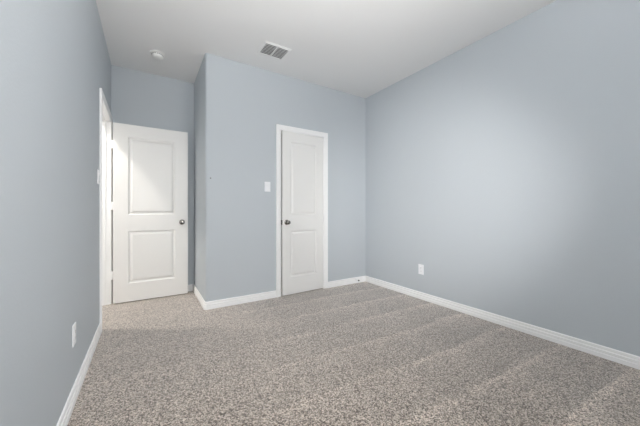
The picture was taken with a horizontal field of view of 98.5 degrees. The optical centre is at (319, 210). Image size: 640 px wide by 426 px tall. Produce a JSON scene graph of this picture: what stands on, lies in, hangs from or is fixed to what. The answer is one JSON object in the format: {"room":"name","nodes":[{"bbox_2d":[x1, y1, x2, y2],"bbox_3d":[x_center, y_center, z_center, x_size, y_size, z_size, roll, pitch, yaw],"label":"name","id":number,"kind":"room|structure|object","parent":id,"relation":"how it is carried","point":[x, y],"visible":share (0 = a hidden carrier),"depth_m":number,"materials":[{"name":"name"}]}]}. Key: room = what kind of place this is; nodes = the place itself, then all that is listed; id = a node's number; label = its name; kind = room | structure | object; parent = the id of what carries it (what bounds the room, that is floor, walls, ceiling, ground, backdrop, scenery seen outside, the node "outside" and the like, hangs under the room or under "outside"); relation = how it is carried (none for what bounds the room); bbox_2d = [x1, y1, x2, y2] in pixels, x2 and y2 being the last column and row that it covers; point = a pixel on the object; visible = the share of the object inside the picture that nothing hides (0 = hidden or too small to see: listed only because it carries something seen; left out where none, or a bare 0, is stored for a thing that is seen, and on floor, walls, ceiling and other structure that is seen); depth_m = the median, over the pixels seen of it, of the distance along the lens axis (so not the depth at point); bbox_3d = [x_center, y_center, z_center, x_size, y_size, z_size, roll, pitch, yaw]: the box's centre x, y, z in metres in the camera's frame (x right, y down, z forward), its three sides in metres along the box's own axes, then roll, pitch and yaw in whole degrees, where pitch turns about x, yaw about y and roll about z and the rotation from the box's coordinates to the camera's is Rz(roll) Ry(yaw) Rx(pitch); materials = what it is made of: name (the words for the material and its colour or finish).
{"room":"empty bedroom","nodes":[
{"label":"empty bedroom","id":0,"kind":"room"},
{"bbox_2d":[0,0,110,425],"bbox_3d":[-1.490,-0.317,1.611,0.115,2.743,5.485,0,0,-32],"label":"wall","id":1,"kind":"structure","parent":0,"point":[55,63],"depth_m":1.15,"materials":[{"name":"grey paint"}]},
{"bbox_2d":[72,322,75,347],"bbox_3d":[-1.373,0.691,1.540,0.009,0.118,0.074,0,0,-32],"label":"power outlet","id":2,"kind":"object","parent":1,"relation":"attached to","point":[74,324],"visible":1,"depth_m":1.52,"materials":[{"name":"white plastic"}]},
{"bbox_2d":[56,323,101,425],"bbox_3d":[-1.217,1.013,1.300,0.016,0.083,4.437,0,0,-32],"label":"baseboard","id":3,"kind":"structure","parent":1,"relation":"attached to","point":[65,416],"depth_m":1.60,"materials":[{"name":"white wood"}]},
{"bbox_2d":[97,169,99,183],"bbox_3d":[-1.851,-0.283,2.303,0.011,0.118,0.074,0,0,-32],"label":"light switch","id":4,"kind":"object","parent":1,"relation":"attached to","point":[98,173],"visible":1,"depth_m":2.28,"materials":[{"name":"white plastic"}]},
{"bbox_2d":[100,88,112,325],"bbox_3d":[-2.204,-0.007,2.745,0.149,2.123,0.909,0,0,-32],"label":"door frame","id":5,"kind":"structure","parent":1,"relation":"attached to","point":[106,119],"depth_m":3.07,"materials":[{"name":"white wood"}]},
{"bbox_2d":[110,122,187,303],"bbox_3d":[-2.018,0.025,3.301,0.788,2.036,0.163,0,0,-32],"label":"door","id":6,"kind":"structure","parent":1,"relation":"in","point":[149,205],"depth_m":3.27,"materials":[{"name":"white wood"}]},
{"bbox_2d":[111,65,193,284],"bbox_3d":[-1.121,-0.317,4.069,3.128,2.743,0.115,0,0,-32],"label":"wall","id":7,"kind":"structure","parent":0,"point":[138,98],"depth_m":3.44,"materials":[{"name":"grey paint"}]},
{"bbox_2d":[194,53,365,301],"bbox_3d":[-0.494,-0.317,3.896,2.251,2.743,0.845,0,0,-32],"label":"wall","id":8,"kind":"structure","parent":0,"point":[238,107],"depth_m":3.26,"materials":[{"name":"grey paint"}]},
{"bbox_2d":[264,182,269,191],"bbox_3d":[-0.630,-0.289,3.305,0.074,0.118,0.011,0,0,-32],"label":"light switch","id":9,"kind":"object","parent":8,"relation":"attached to","point":[266,184],"visible":1,"depth_m":3.30,"materials":[{"name":"white plastic"}]},
{"bbox_2d":[188,276,365,309],"bbox_3d":[-0.861,1.013,3.655,3.128,0.083,0.861,0,0,-32],"label":"baseboard","id":10,"kind":"structure","parent":8,"relation":"attached to","point":[220,303],"depth_m":3.22,"materials":[{"name":"white wood"}]},
{"bbox_2d":[276,124,327,296],"bbox_3d":[-0.245,-0.002,3.611,0.754,2.113,0.132,0,0,-32],"label":"door frame","id":11,"kind":"structure","parent":8,"relation":"attached to","point":[279,128],"depth_m":3.48,"materials":[{"name":"white wood"}]},
{"bbox_2d":[281,130,323,295],"bbox_3d":[-0.200,0.029,3.547,0.632,2.032,0.099,0,0,-35],"label":"door","id":12,"kind":"structure","parent":8,"relation":"in","point":[302,211],"depth_m":3.54,"materials":[{"name":"white wood"}]},
{"bbox_2d":[96,0,555,97],"bbox_3d":[-0.658,-1.738,2.203,4.562,0.100,5.600,0,0,-32],"label":"ceiling","id":13,"kind":"structure","parent":0,"point":[361,48],"depth_m":2.62,"materials":[{"name":"white paint"}]},
{"bbox_2d":[150,50,164,59],"bbox_3d":[-1.746,-1.662,2.960,0.140,0.052,0.140,0,0,-32],"label":"smoke detector","id":14,"kind":"object","parent":13,"relation":"attached to","point":[158,55],"visible":1,"depth_m":2.93,"materials":[{"name":"white plastic"}]},
{"bbox_2d":[257,41,290,60],"bbox_3d":[-0.486,-1.683,2.912,0.292,0.011,0.246,0,0,-32],"label":"ceiling vent","id":15,"kind":"object","parent":13,"relation":"in","point":[269,49],"visible":1,"depth_m":2.90,"materials":[{"name":"white metal"}]},
{"bbox_2d":[67,281,639,425],"bbox_3d":[-0.658,1.105,2.203,4.562,0.100,5.600,0,0,-32],"label":"floor","id":16,"kind":"structure","parent":0,"point":[365,353],"depth_m":1.83,"materials":[{"name":"beige carpet"}]},
{"bbox_2d":[366,0,639,356],"bbox_3d":[1.224,-0.317,3.387,0.115,2.743,5.600,0,0,-32],"label":"wall","id":17,"kind":"structure","parent":0,"point":[506,167],"depth_m":2.38,"materials":[{"name":"grey paint"}]},
{"bbox_2d":[418,264,423,274],"bbox_3d":[1.208,0.701,3.296,0.009,0.118,0.074,0,0,-32],"label":"power outlet","id":18,"kind":"object","parent":17,"relation":"attached to","point":[420,267],"visible":1,"depth_m":3.30,"materials":[{"name":"white plastic"}]},
{"bbox_2d":[365,276,639,369],"bbox_3d":[1.642,1.013,2.599,0.016,0.083,3.592,0,0,-32],"label":"baseboard","id":19,"kind":"structure","parent":17,"relation":"attached to","point":[614,355],"depth_m":2.36,"materials":[{"name":"white wood"}]}
]}

